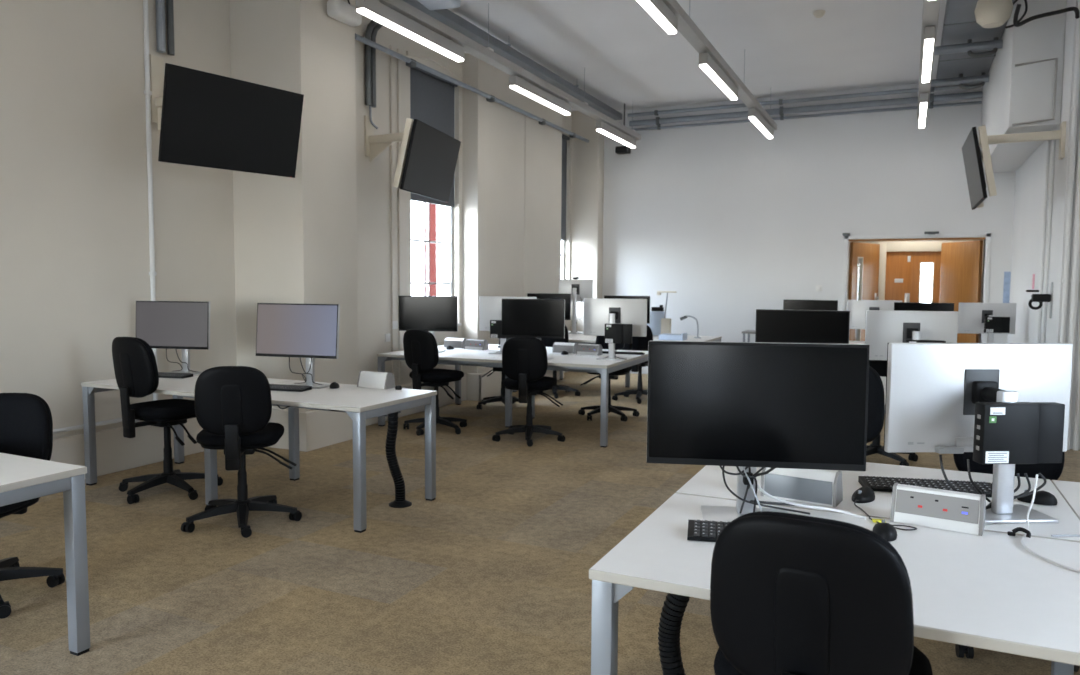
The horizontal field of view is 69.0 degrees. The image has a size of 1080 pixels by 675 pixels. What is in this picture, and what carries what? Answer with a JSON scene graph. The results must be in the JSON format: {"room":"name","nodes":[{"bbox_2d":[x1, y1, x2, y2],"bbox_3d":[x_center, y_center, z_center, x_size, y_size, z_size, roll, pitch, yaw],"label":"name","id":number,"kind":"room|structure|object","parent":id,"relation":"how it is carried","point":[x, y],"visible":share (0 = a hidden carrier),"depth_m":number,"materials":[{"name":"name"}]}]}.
{"room":"computer lab","nodes":[
{"label":"computer lab","id":0,"kind":"room"},
{"bbox_2d":[0,0,603,438],"bbox_3d":[-2.996,-1.078,5.812,1.097,4.200,16.118,2,4,26],"label":"wall","id":1,"kind":"structure","parent":0,"point":[75,257],"depth_m":6.68,"materials":[{"name":"beige paint"}]},
{"bbox_2d":[143,0,157,400],"bbox_3d":[-3.049,-1.279,6.146,0.036,3.835,0.050,2,4,25],"label":"vertical pipe","id":2,"kind":"object","parent":1,"relation":"attached to","point":[147,92],"visible":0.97,"depth_m":6.12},
{"bbox_2d":[155,0,165,52],"bbox_3d":[-2.972,-2.722,6.144,0.067,0.955,0.067,2,4,25],"label":"vertical conduit","id":3,"kind":"object","parent":1,"relation":"attached to","point":[159,4],"visible":1,"depth_m":6.14,"materials":[{"name":"metal"}]},
{"bbox_2d":[166,0,174,55],"bbox_3d":[-2.934,-2.727,6.225,0.051,0.955,0.051,2,4,25],"label":"vertical conduit","id":4,"kind":"object","parent":1,"relation":"attached to","point":[169,3],"visible":1,"depth_m":6.22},
{"bbox_2d":[149,54,303,177],"bbox_3d":[-2.564,-1.694,5.804,1.177,0.963,1.119,2,4,25],"label":"television","id":5,"kind":"object","parent":1,"relation":"attached to","point":[203,119],"visible":1,"depth_m":5.59,"materials":[{"name":"black plastic"}]},
{"bbox_2d":[50,370,563,475],"bbox_3d":[-3.070,0.894,5.348,0.830,0.330,14.965,2,4,25],"label":"baseboard","id":6,"kind":"structure","parent":1,"relation":"attached to","point":[115,452],"depth_m":6.64,"materials":[{"name":"beige paint"}]},
{"bbox_2d":[327,0,361,26],"bbox_3d":[-1.713,-2.914,6.891,0.140,0.282,0.360,2,4,25],"label":"ceiling speaker","id":7,"kind":"object","parent":1,"relation":"attached to","point":[344,12],"visible":0.94,"depth_m":6.82},
{"bbox_2d":[365,20,376,105],"bbox_3d":[-1.671,-2.721,7.780,0.136,0.824,0.060,2,4,25],"label":"vertical conduit","id":8,"kind":"object","parent":1,"relation":"attached to","point":[373,23],"visible":0.97,"depth_m":7.78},
{"bbox_2d":[371,22,381,107],"bbox_3d":[-1.637,-2.726,7.853,0.136,0.824,0.060,2,4,25],"label":"vertical conduit","id":9,"kind":"object","parent":1,"relation":"attached to","point":[378,26],"visible":0.86,"depth_m":7.85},
{"bbox_2d":[389,45,395,383],"bbox_3d":[-1.553,-1.271,8.307,0.028,3.540,0.068,2,4,25],"label":"vertical pipe","id":10,"kind":"object","parent":1,"relation":"attached to","point":[391,58],"visible":0.83,"depth_m":8.29,"materials":[{"name":"metal"}]},
{"bbox_2d":[397,48,401,382],"bbox_3d":[-1.502,-1.278,8.416,0.028,3.540,0.048,2,4,25],"label":"vertical pipe","id":11,"kind":"object","parent":1,"relation":"attached to","point":[399,228],"visible":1,"depth_m":8.41,"materials":[{"name":"metal"}]},
{"bbox_2d":[364,115,460,202],"bbox_3d":[-1.368,-1.778,7.644,0.862,0.833,1.105,1,4,15],"label":"television","id":12,"kind":"object","parent":1,"relation":"attached to","point":[428,156],"visible":0.98,"depth_m":7.52,"materials":[{"name":"black plastic"}]},
{"bbox_2d":[410,67,457,206],"bbox_3d":[-1.228,-2.293,9.039,0.068,1.493,1.010,2,4,25],"label":"roller blind","id":13,"kind":"object","parent":1,"relation":"attached to","point":[431,95],"visible":0.51,"depth_m":9.04,"materials":[{"name":"grey fabric"}]},
{"bbox_2d":[406,51,462,80],"bbox_3d":[-1.185,-3.117,8.942,0.030,0.120,1.140,2,4,25],"label":"trim","id":14,"kind":"structure","parent":1,"relation":"attached to","point":[450,69],"depth_m":8.93,"materials":[{"name":"beige paint"}]},
{"bbox_2d":[411,203,460,325],"bbox_3d":[-1.309,-1.587,9.124,0.320,2.940,1.020,2,4,25],"label":"window","id":15,"kind":"structure","parent":1,"relation":"in","point":[449,210],"depth_m":9.54,"materials":[{"name":"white glass"}]},
{"bbox_2d":[355,33,588,142],"bbox_3d":[-0.481,-2.936,9.864,0.071,0.071,5.820,2,4,25],"label":"conduit","id":16,"kind":"object","parent":1,"relation":"attached to","point":[410,62],"visible":1,"depth_m":8.86,"materials":[{"name":"metal"}]},
{"bbox_2d":[561,134,569,240],"bbox_3d":[0.274,-2.370,12.307,0.068,1.653,0.820,2,4,25],"label":"roller blind","id":17,"kind":"object","parent":1,"relation":"attached to","point":[565,138],"visible":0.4,"depth_m":12.59,"materials":[{"name":"grey fabric"}]},
{"bbox_2d":[0,371,1079,674],"bbox_3d":[0.690,1.186,5.341,8.470,0.200,18.700,2,4,25],"label":"floor","id":18,"kind":"structure","parent":0,"point":[489,575],"depth_m":4.04,"materials":[{"name":"carpet"}]},
{"bbox_2d":[0,393,64,618],"bbox_3d":[-2.567,0.735,3.562,0.641,0.900,0.663,0,4,-1],"label":"office chair","id":19,"kind":"object","parent":18,"relation":"on","point":[26,423],"visible":0.66,"depth_m":3.73,"materials":[{"name":"black fabric"}]},
{"bbox_2d":[0,453,89,655],"bbox_3d":[-3.191,0.866,2.851,2.426,0.730,1.620,2,4,26],"label":"desk","id":20,"kind":"object","parent":18,"relation":"on","point":[22,478],"visible":1,"depth_m":3.01,"materials":[{"name":"white laminate"}]},
{"bbox_2d":[112,337,222,503],"bbox_3d":[-2.537,0.521,5.353,0.655,1.080,0.638,3,5,31],"label":"office chair","id":21,"kind":"object","parent":18,"relation":"on","point":[134,360],"visible":0.96,"depth_m":5.14,"materials":[{"name":"black fabric"}]},
{"bbox_2d":[181,366,301,537],"bbox_3d":[-1.771,0.626,4.706,0.655,0.970,0.643,0,4,-11],"label":"office chair","id":22,"kind":"object","parent":18,"relation":"on","point":[233,404],"visible":1,"depth_m":4.45,"materials":[{"name":"fabric"}]},
{"bbox_2d":[81,374,436,532],"bbox_3d":[-1.953,0.699,5.384,2.426,0.730,0.810,2,4,25],"label":"desk","id":23,"kind":"object","parent":18,"relation":"on","point":[361,404],"visible":0.7,"depth_m":5.12,"materials":[{"name":"white laminate"}]},
{"bbox_2d":[136,301,210,374],"bbox_3d":[-2.745,0.001,6.019,0.613,0.562,0.244,1,4,11],"label":"computer monitor","id":24,"kind":"object","parent":23,"relation":"on","point":[184,325],"visible":0.95,"depth_m":5.90,"materials":[{"name":"silver metal"}]},
{"bbox_2d":[177,395,400,415],"bbox_3d":[-1.839,0.441,5.606,1.926,0.070,0.160,2,4,25],"label":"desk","id":25,"kind":"object","parent":23,"relation":"on","point":[177,395],"depth_m":5.42,"materials":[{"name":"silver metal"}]},
{"bbox_2d":[256,303,339,388],"bbox_3d":[-1.587,0.053,5.324,0.613,0.570,0.250,2,4,16],"label":"computer monitor","id":26,"kind":"object","parent":23,"relation":"on","point":[308,331],"visible":0.94,"depth_m":5.21,"materials":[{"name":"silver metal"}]},
{"bbox_2d":[357,370,394,388],"bbox_3d":[-1.118,0.286,5.354,0.245,0.106,0.103,3,5,28],"label":"box","id":27,"kind":"object","parent":23,"relation":"on","point":[367,379],"visible":0.99,"depth_m":5.32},
{"bbox_2d":[385,412,411,507],"bbox_3d":[-0.922,0.741,5.104,0.183,0.701,0.150,2,4,25],"label":"spine","id":28,"kind":"object","parent":18,"relation":"on","point":[399,502],"visible":0.89,"depth_m":5.09,"materials":[{"name":"black plastic"}]},
{"bbox_2d":[403,329,466,435],"bbox_3d":[-1.001,0.411,7.667,0.640,1.000,0.627,3,5,35],"label":"office chair","id":29,"kind":"object","parent":18,"relation":"on","point":[421,355],"visible":0.92,"depth_m":7.47,"materials":[{"name":"black fabric"}]},
{"bbox_2d":[477,338,518,409],"bbox_3d":[-0.436,0.328,9.134,0.655,0.970,0.643,3,5,33],"label":"office chair","id":30,"kind":"object","parent":18,"relation":"on","point":[501,398],"visible":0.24,"depth_m":9.11,"materials":[{"name":"black plastic"}]},
{"bbox_2d":[377,344,647,447],"bbox_3d":[-0.201,0.520,8.136,2.426,0.730,1.620,2,4,24],"label":"desk","id":31,"kind":"object","parent":18,"relation":"on","point":[457,357],"visible":0.57,"depth_m":7.68,"materials":[{"name":"white laminate"}]},
{"bbox_2d":[399,296,457,351],"bbox_3d":[-1.125,-0.141,8.107,0.613,0.578,0.235,1,4,7],"label":"computer monitor","id":32,"kind":"object","parent":31,"relation":"on","point":[431,314],"visible":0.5,"depth_m":7.98,"materials":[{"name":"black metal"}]},
{"bbox_2d":[479,296,536,353],"bbox_3d":[-0.361,-0.127,7.996,0.613,0.575,0.235,2,4,16],"label":"computer monitor","id":33,"kind":"object","parent":31,"relation":"on","point":[490,307],"visible":0.32,"depth_m":8.12,"materials":[{"name":"silver metal"}]},
{"bbox_2d":[438,362,598,372],"bbox_3d":[-0.199,0.277,8.119,1.926,0.070,0.160,2,4,24],"label":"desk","id":34,"kind":"object","parent":31,"relation":"on","point":[554,369],"depth_m":8.14,"materials":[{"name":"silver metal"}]},
{"bbox_2d":[502,299,564,359],"bbox_3d":[-0.033,-0.078,7.373,0.613,0.569,0.235,2,4,19],"label":"computer monitor","id":35,"kind":"object","parent":31,"relation":"on","point":[536,318],"visible":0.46,"depth_m":7.25,"materials":[{"name":"black plastic"}]},
{"bbox_2d":[583,298,646,360],"bbox_3d":[0.691,-0.081,7.462,0.613,0.572,0.235,2,4,16],"label":"computer monitor","id":36,"kind":"object","parent":31,"relation":"on","point":[598,312],"visible":0.76,"depth_m":7.52,"materials":[{"name":"silver metal"}]},
{"bbox_2d":[604,323,631,343],"bbox_3d":[0.733,-0.037,7.355,0.257,0.182,0.052,2,4,16],"label":"desktop computer","id":37,"kind":"object","parent":36,"relation":"attached to","point":[614,333],"visible":1,"depth_m":7.33,"materials":[{"name":"black plastic"}]},
{"bbox_2d":[492,337,564,446],"bbox_3d":[-0.082,0.461,7.249,0.655,0.970,0.643,1,4,11],"label":"office chair","id":38,"kind":"object","parent":18,"relation":"on","point":[524,359],"visible":1,"depth_m":6.99,"materials":[{"name":"fabric"}]},
{"bbox_2d":[541,325,580,398],"bbox_3d":[0.207,0.261,10.154,0.655,0.970,0.643,1,4,10],"label":"office chair","id":39,"kind":"object","parent":18,"relation":"on","point":[548,342],"visible":0.25,"depth_m":9.90,"materials":[{"name":"black plastic"}]},
{"bbox_2d":[578,335,639,421],"bbox_3d":[0.728,0.379,8.511,0.655,0.970,0.643,2,4,19],"label":"office chair","id":40,"kind":"object","parent":18,"relation":"on","point":[595,409],"visible":0.44,"depth_m":8.52,"materials":[{"name":"black plastic"}]},
{"bbox_2d":[512,331,721,391],"bbox_3d":[1.059,0.356,10.622,2.426,0.730,1.620,2,4,25],"label":"desk","id":41,"kind":"object","parent":18,"relation":"on","point":[573,338],"visible":0.13,"depth_m":10.42,"materials":[{"name":"white laminate"}]},
{"bbox_2d":[527,293,570,319],"bbox_3d":[0.149,-0.321,10.843,0.613,0.575,0.235,1,4,15],"label":"computer monitor","id":42,"kind":"object","parent":41,"relation":"on","point":[567,297],"visible":0.2,"depth_m":10.67,"materials":[{"name":"black plastic"}]},
{"bbox_2d":[559,279,592,333],"bbox_3d":[0.496,-0.443,11.238,0.490,0.769,0.235,1,4,9],"label":"computer monitor","id":43,"kind":"object","parent":41,"relation":"on","point":[579,290],"visible":0.79,"depth_m":11.29,"materials":[{"name":"silver metal"}]},
{"bbox_2d":[647,311,664,335],"bbox_3d":[1.586,-0.191,10.815,0.300,0.340,0.120,2,4,25],"label":"display panel","id":44,"kind":"object","parent":41,"relation":"on","point":[655,316],"visible":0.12,"depth_m":10.80,"materials":[{"name":"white plastic"}]},
{"bbox_2d":[612,325,652,403],"bbox_3d":[1.259,0.296,9.760,0.655,0.970,0.643,2,4,21],"label":"office chair","id":45,"kind":"object","parent":18,"relation":"on","point":[638,343],"visible":0.31,"depth_m":9.51,"materials":[{"name":"black plastic"}]},
{"bbox_2d":[658,593,689,674],"bbox_3d":[0.471,0.961,2.387,0.220,0.666,0.150,2,4,25],"label":"spine","id":46,"kind":"object","parent":18,"relation":"on","point":[673,609],"visible":0.63,"depth_m":2.37,"materials":[{"name":"black plastic"}]},
{"bbox_2d":[710,511,932,674],"bbox_3d":[0.684,0.841,1.872,0.655,0.970,0.643,3,5,29],"label":"office chair","id":47,"kind":"object","parent":18,"relation":"on","point":[791,594],"visible":1,"depth_m":1.61,"materials":[{"name":"black fabric"}]},
{"bbox_2d":[589,462,1079,674],"bbox_3d":[1.561,0.943,2.228,2.426,0.730,1.620,2,4,25],"label":"desk","id":48,"kind":"object","parent":18,"relation":"on","point":[987,591],"visible":0.65,"depth_m":2.02,"materials":[{"name":"white laminate"}]},
{"bbox_2d":[687,519,729,541],"bbox_3d":[0.641,0.556,2.220,0.440,0.026,0.125,1,4,12],"label":"keyboard","id":49,"kind":"object","parent":48,"relation":"on","point":[698,530],"visible":0.2,"depth_m":2.24,"materials":[{"name":"black plastic"}]},
{"bbox_2d":[646,341,869,521],"bbox_3d":[0.660,0.283,2.371,0.668,0.552,0.252,1,4,8],"label":"computer monitor","id":50,"kind":"object","parent":48,"relation":"on","point":[747,406],"visible":0.94,"depth_m":2.25,"materials":[{"name":"black plastic"}]},
{"bbox_2d":[761,467,842,506],"bbox_3d":[0.880,0.488,2.645,0.245,0.106,0.105,3,5,33],"label":"box","id":51,"kind":"object","parent":48,"relation":"on","point":[813,486],"visible":0.8,"depth_m":2.60,"materials":[{"name":"metal"}]},
{"bbox_2d":[851,486,874,516],"bbox_3d":[1.050,0.527,2.565,0.071,0.042,0.268,2,4,26],"label":"computer mouse","id":52,"kind":"object","parent":48,"relation":"on","point":[865,494],"visible":1,"depth_m":2.61,"materials":[{"name":"black plastic"}]},
{"bbox_2d":[869,517,916,540],"bbox_3d":[1.001,0.545,2.305,0.145,0.042,0.184,4,6,44],"label":"computer mouse","id":53,"kind":"object","parent":48,"relation":"on","point":[887,531],"visible":0.98,"depth_m":2.23,"materials":[{"name":"black plastic"}]},
{"bbox_2d":[858,476,991,496],"bbox_3d":[1.367,0.523,2.768,0.440,0.026,0.125,1,4,11],"label":"keyboard","id":54,"kind":"object","parent":48,"relation":"on","point":[883,484],"visible":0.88,"depth_m":2.77,"materials":[{"name":"black plastic"}]},
{"bbox_2d":[890,483,985,535],"bbox_3d":[1.197,0.510,2.366,0.245,0.106,0.103,3,5,33],"label":"box","id":55,"kind":"object","parent":48,"relation":"on","point":[955,511],"visible":1,"depth_m":2.33,"materials":[{"name":"silver plastic"}]},
{"bbox_2d":[884,343,1072,523],"bbox_3d":[1.442,0.291,2.481,0.613,0.532,0.235,0,4,-3],"label":"computer monitor","id":56,"kind":"object","parent":48,"relation":"on","point":[933,390],"visible":0.9,"depth_m":2.56,"materials":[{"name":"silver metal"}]},
{"bbox_2d":[973,402,1064,463],"bbox_3d":[1.454,0.289,2.387,0.257,0.182,0.052,0,4,-3],"label":"desktop computer","id":57,"kind":"object","parent":56,"relation":"attached to","point":[1004,432],"visible":1,"depth_m":2.36,"materials":[{"name":"black plastic"}]},
{"bbox_2d":[1017,490,1057,505],"bbox_3d":[1.655,0.528,2.617,0.115,0.042,0.064,3,5,35],"label":"computer mouse","id":58,"kind":"object","parent":48,"relation":"on","point":[1041,497],"visible":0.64,"depth_m":2.59,"materials":[{"name":"black plastic"}]},
{"bbox_2d":[1020,474,1079,572],"bbox_3d":[1.470,0.510,2.033,0.264,0.155,0.620,-1,4,-19],"label":"cable","id":59,"kind":"object","parent":48,"relation":"on","point":[1036,478],"visible":0.91,"depth_m":2.21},
{"bbox_2d":[849,341,864,343],"bbox_3d":[4.173,0.472,9.261,2.426,0.730,1.620,2,4,25],"label":"desk","id":60,"kind":"object","parent":18,"relation":"on","point":[850,342],"visible":0.02,"depth_m":9.87,"materials":[{"name":"white laminate"}]},
{"bbox_2d":[783,299,837,310],"bbox_3d":[3.247,-0.183,9.427,0.613,0.539,0.235,2,4,25],"label":"computer monitor","id":61,"kind":"object","parent":60,"relation":"on","point":[830,305],"visible":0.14,"depth_m":9.30,"materials":[{"name":"black plastic"}]},
{"bbox_2d":[847,300,901,343],"bbox_3d":[4.032,-0.180,9.486,0.613,0.537,0.235,2,4,21],"label":"computer monitor","id":62,"kind":"object","parent":60,"relation":"on","point":[857,308],"visible":0.38,"depth_m":9.61,"materials":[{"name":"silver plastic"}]},
{"bbox_2d":[894,302,953,310],"bbox_3d":[4.385,-0.139,9.008,0.613,0.526,0.235,2,4,25],"label":"computer monitor","id":63,"kind":"object","parent":60,"relation":"on","point":[898,306],"visible":0.19,"depth_m":8.89,"materials":[{"name":"black plastic"}]},
{"bbox_2d":[957,303,1015,342],"bbox_3d":[5.161,-0.133,9.020,0.613,0.523,0.235,1,4,10],"label":"computer monitor","id":64,"kind":"object","parent":60,"relation":"on","point":[971,316],"visible":0.77,"depth_m":9.11,"materials":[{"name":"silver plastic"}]},
{"bbox_2d":[984,317,1009,332],"bbox_3d":[5.184,-0.144,8.919,0.257,0.182,0.052,1,4,10],"label":"desktop computer","id":65,"kind":"object","parent":64,"relation":"attached to","point":[991,324],"visible":1,"depth_m":8.90,"materials":[{"name":"black plastic"}]},
{"bbox_2d":[867,366,884,442],"bbox_3d":[1.311,0.668,3.616,0.655,1.080,0.638,3,5,29],"label":"office chair","id":66,"kind":"object","parent":18,"relation":"on","point":[876,396],"visible":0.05,"depth_m":3.67,"materials":[{"name":"black fabric"}]},
{"bbox_2d":[880,376,885,397],"bbox_3d":[2.347,0.720,5.508,1.620,0.730,1.620,2,4,25],"label":"desk","id":67,"kind":"object","parent":18,"relation":"on","point":[883,379],"visible":0.02,"depth_m":5.77,"materials":[{"name":"white laminate"}]},
{"bbox_2d":[755,309,849,343],"bbox_3d":[1.835,0.078,5.492,0.613,0.545,0.235,2,4,25],"label":"computer monitor","id":68,"kind":"object","parent":67,"relation":"on","point":[772,325],"visible":0.54,"depth_m":5.37,"materials":[{"name":"black plastic"}]},
{"bbox_2d":[865,310,957,359],"bbox_3d":[2.637,0.084,5.537,0.613,0.537,0.235,1,4,10],"label":"computer monitor","id":69,"kind":"object","parent":67,"relation":"on","point":[882,327],"visible":0.6,"depth_m":5.62,"materials":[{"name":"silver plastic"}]},
{"bbox_2d":[866,360,917,465],"bbox_3d":[2.761,0.536,6.466,0.655,0.970,0.643,2,4,27],"label":"office chair","id":70,"kind":"object","parent":18,"relation":"on","point":[880,366],"visible":0.22,"depth_m":6.46,"materials":[{"name":"black plastic"}]},
{"bbox_2d":[953,451,1079,671],"bbox_3d":[1.900,0.754,3.235,0.655,0.970,0.643,3,5,29],"label":"office chair","id":71,"kind":"object","parent":18,"relation":"on","point":[1051,471],"visible":0.06,"depth_m":3.33,"materials":[{"name":"black plastic"}]},
{"bbox_2d":[448,0,946,110],"bbox_3d":[0.297,-3.143,4.132,8.470,0.200,16.700,2,4,25],"label":"ceiling","id":72,"kind":"structure","parent":0,"point":[626,56],"depth_m":9.01,"materials":[{"name":"white paint"}]},
{"bbox_2d":[417,0,460,9],"bbox_3d":[-0.863,-2.982,6.425,0.300,0.454,0.435,2,4,17],"label":"ceiling projector","id":73,"kind":"object","parent":72,"relation":"hanging from","point":[429,4],"visible":1,"depth_m":6.52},
{"bbox_2d":[355,0,640,147],"bbox_3d":[-1.783,-2.771,5.064,0.120,0.699,15.580,2,4,25],"label":"ceiling light trunking","id":74,"kind":"object","parent":72,"relation":"hanging from","point":[486,54],"depth_m":7.53,"materials":[{"name":"metal"}]},
{"bbox_2d":[596,129,634,147],"bbox_3d":[1.104,-2.842,11.263,0.068,0.022,1.496,2,4,25],"label":"diffuser","id":75,"kind":"object","parent":74,"relation":"attached to","point":[607,132],"depth_m":11.20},
{"bbox_2d":[403,0,621,119],"bbox_3d":[-2.102,-3.036,5.235,0.200,0.199,15.650,2,4,25],"label":"cable tray","id":76,"kind":"object","parent":72,"relation":"hanging from","point":[445,16],"visible":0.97,"depth_m":8.93,"materials":[{"name":"metal"}]},
{"bbox_2d":[637,0,776,138],"bbox_3d":[0.047,-2.699,4.213,0.120,0.699,15.580,2,4,25],"label":"ceiling light trunking","id":77,"kind":"object","parent":72,"relation":"hanging from","point":[686,26],"depth_m":7.51,"materials":[{"name":"metal"}]},
{"bbox_2d":[749,117,772,138],"bbox_3d":[2.934,-2.770,10.411,0.068,0.022,1.496,2,4,25],"label":"diffuser","id":78,"kind":"object","parent":77,"relation":"attached to","point":[757,121],"depth_m":10.37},
{"bbox_2d":[917,0,939,127],"bbox_3d":[1.786,-2.630,3.403,0.120,0.699,15.580,2,4,25],"label":"ceiling light trunking","id":79,"kind":"object","parent":72,"relation":"hanging from","point":[930,15],"depth_m":7.13,"materials":[{"name":"metal"}]},
{"bbox_2d":[922,39,933,82],"bbox_3d":[3.595,-2.549,7.296,0.068,0.022,1.496,2,4,25],"label":"diffuser","id":80,"kind":"object","parent":79,"relation":"attached to","point":[928,47],"depth_m":7.16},
{"bbox_2d":[936,0,1014,87],"bbox_3d":[4.171,-3.169,7.461,0.570,0.154,6.200,2,4,25],"label":"duct","id":81,"kind":"object","parent":72,"relation":"attached to","point":[960,25],"visible":0.55,"depth_m":8.26,"materials":[{"name":"metal"}]},
{"bbox_2d":[931,72,988,88],"bbox_3d":[5.153,-3.139,9.658,0.630,0.189,0.089,2,4,25],"label":"conduit","id":82,"kind":"object","parent":81,"relation":"attached to","point":[983,77],"visible":0.99,"depth_m":9.62,"materials":[{"name":"metal"}]},
{"bbox_2d":[934,37,1002,56],"bbox_3d":[4.519,-3.049,8.302,0.630,0.189,0.089,2,4,25],"label":"conduit","id":83,"kind":"object","parent":81,"relation":"attached to","point":[995,44],"visible":0.99,"depth_m":8.26,"materials":[{"name":"metal"}]},
{"bbox_2d":[974,0,1027,27],"bbox_3d":[4.044,-2.891,6.954,0.370,0.338,0.298,0,4,-12],"label":"ceiling speaker","id":84,"kind":"object","parent":81,"relation":"hanging from","point":[988,13],"visible":0.94,"depth_m":6.86,"materials":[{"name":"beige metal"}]},
{"bbox_2d":[1013,4,1079,26],"bbox_3d":[4.351,-2.775,6.743,0.535,0.172,0.110,1,4,9],"label":"cable","id":85,"kind":"object","parent":84,"relation":"attached to","point":[1075,9],"visible":1,"depth_m":6.74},
{"bbox_2d":[602,84,1015,366],"bbox_3d":[3.463,-1.447,11.778,6.820,4.200,0.200,2,4,25],"label":"wall","id":86,"kind":"structure","parent":0,"point":[732,219],"depth_m":11.63,"materials":[{"name":"white paint"}]},
{"bbox_2d":[627,85,982,116],"bbox_3d":[3.576,-3.385,11.264,4.860,0.073,0.073,2,4,25],"label":"conduit","id":87,"kind":"object","parent":86,"relation":"attached to","point":[932,89],"visible":0.85,"depth_m":11.21,"materials":[{"name":"metal"}]},
{"bbox_2d":[629,91,982,126],"bbox_3d":[3.618,-3.282,11.362,4.860,0.117,0.117,2,4,25],"label":"conduit","id":88,"kind":"object","parent":86,"relation":"attached to","point":[781,110],"visible":0.95,"depth_m":11.18,"materials":[{"name":"metal"}]},
{"bbox_2d":[634,101,981,130],"bbox_3d":[3.639,-3.195,11.414,4.860,0.052,0.052,2,4,25],"label":"conduit","id":89,"kind":"object","parent":86,"relation":"attached to","point":[930,106],"visible":0.98,"depth_m":11.24,"materials":[{"name":"metal"}]},
{"bbox_2d":[848,242,879,340],"bbox_3d":[4.841,-0.370,11.730,0.820,2.062,0.099,-3,5,-41],"label":"door","id":90,"kind":"structure","parent":86,"relation":"in","point":[867,255],"depth_m":11.66,"materials":[{"name":"brown wood"}]},
{"bbox_2d":[842,233,990,342],"bbox_3d":[5.214,-0.355,11.020,1.830,2.150,0.220,2,4,25],"label":"trim","id":91,"kind":"structure","parent":86,"relation":"attached to","point":[987,245],"depth_m":10.75,"materials":[{"name":"white paint"}]},
{"bbox_2d":[849,237,985,241],"bbox_3d":[5.229,-1.365,10.967,1.708,0.024,0.180,2,4,25],"label":"trim","id":92,"kind":"structure","parent":86,"relation":"attached to","point":[974,238],"depth_m":10.93,"materials":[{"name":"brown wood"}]},
{"bbox_2d":[939,240,982,342],"bbox_3d":[5.950,-0.324,11.177,0.044,2.062,0.800,0,4,-9],"label":"door","id":93,"kind":"structure","parent":86,"relation":"in","point":[961,262],"depth_m":11.08,"materials":[{"name":"brown wood"}]},
{"bbox_2d":[847,240,983,342],"bbox_3d":[5.448,-0.619,11.595,2.650,2.600,1.050,2,4,25],"label":"door frame","id":94,"kind":"structure","parent":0,"point":[871,242],"depth_m":11.86,"materials":[{"name":"brown wood"}]},
{"bbox_2d":[885,252,911,301],"bbox_3d":[5.465,-0.334,12.048,0.356,1.954,0.094,2,4,25],"label":"door","id":95,"kind":"structure","parent":94,"relation":"in","point":[898,264],"depth_m":12.01,"materials":[{"name":"brown wood"}]},
{"bbox_2d":[878,241,962,299],"bbox_3d":[5.794,-0.388,11.913,1.315,2.100,0.150,2,4,25],"label":"trim","id":96,"kind":"structure","parent":94,"relation":"attached to","point":[891,246],"depth_m":11.95,"materials":[{"name":"beige paint"}]},
{"bbox_2d":[910,251,940,302],"bbox_3d":[5.954,-0.317,11.848,0.704,1.954,0.054,2,4,25],"label":"door","id":97,"kind":"structure","parent":94,"relation":"in","point":[934,257],"depth_m":11.85,"materials":[{"name":"brown wood"}]},
{"bbox_2d":[1008,0,1079,449],"bbox_3d":[3.476,-0.823,2.798,1.420,4.200,16.100,2,4,25],"label":"wall","id":98,"kind":"structure","parent":0,"point":[1030,176],"depth_m":7.76,"materials":[{"name":"white paint"}]},
{"bbox_2d":[962,121,1065,209],"bbox_3d":[4.383,-1.598,7.300,0.787,0.705,1.102,2,4,25],"label":"television","id":99,"kind":"object","parent":98,"relation":"attached to","point":[973,158],"visible":1,"depth_m":7.11,"materials":[{"name":"black plastic"}]},
{"bbox_2d":[980,0,1066,172],"bbox_3d":[5.350,-2.709,8.848,0.420,1.250,3.350,2,4,25],"label":"bulkhead","id":100,"kind":"object","parent":98,"relation":"attached to","point":[1012,94],"depth_m":7.39,"materials":[{"name":"white paint"}]},
{"bbox_2d":[1012,58,1057,125],"bbox_3d":[4.623,-2.291,7.346,0.342,0.598,0.024,2,4,25],"label":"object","id":101,"kind":"object","parent":100,"relation":"attached to","point":[1056,59],"visible":1,"depth_m":7.29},
{"bbox_2d":[1026,282,1052,317],"bbox_3d":[4.707,-0.353,7.418,0.210,0.340,0.100,2,4,25],"label":"wall holder","id":102,"kind":"object","parent":98,"relation":"attached to","point":[1040,298],"visible":1,"depth_m":7.38,"materials":[{"name":"grey plastic"}]},
{"bbox_2d":[1037,140,1049,342],"bbox_3d":[5.035,-0.538,7.894,0.028,2.944,0.028,2,4,25],"label":"vertical conduit","id":103,"kind":"object","parent":98,"relation":"attached to","point":[1048,141],"visible":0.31,"depth_m":7.85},
{"bbox_2d":[1042,129,1055,342],"bbox_3d":[4.900,-0.518,7.605,0.028,2.944,0.028,2,4,25],"label":"vertical conduit","id":104,"kind":"object","parent":98,"relation":"attached to","point":[1053,141],"visible":0.66,"depth_m":7.56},
{"bbox_2d":[1060,0,1079,342],"bbox_3d":[4.648,-1.099,6.902,0.048,4.197,0.055,2,4,25],"label":"vertical pipe","id":105,"kind":"object","parent":98,"relation":"attached to","point":[1075,107],"visible":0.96,"depth_m":6.86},
{"bbox_2d":[1067,106,1079,449],"bbox_3d":[4.708,-1.097,6.870,0.067,4.197,0.063,2,4,25],"label":"vertical pipe","id":106,"kind":"object","parent":98,"relation":"attached to","point":[1075,280],"visible":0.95,"depth_m":6.89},
{"bbox_2d":[1073,327,1079,449],"bbox_3d":[4.773,-1.094,6.844,0.048,4.197,0.055,2,4,25],"label":"vertical pipe","id":107,"kind":"object","parent":98,"relation":"attached to","point":[1077,401],"visible":1,"depth_m":6.94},
{"label":"outside","id":108,"kind":"structure","parent":0,"visible":0},
{"bbox_3d":[3.162,1.171,6.893,60.000,0.250,75.000,2,4,25],"label":"terrain","id":109,"kind":"structure","parent":108,"visible":0},
{"bbox_2d":[411,200,437,295],"bbox_3d":[-1.626,-2.059,27.281,3.100,7.200,23.000,2,4,25],"label":"brick building","id":110,"kind":"structure","parent":109,"relation":"on","point":[418,209],"depth_m":20.66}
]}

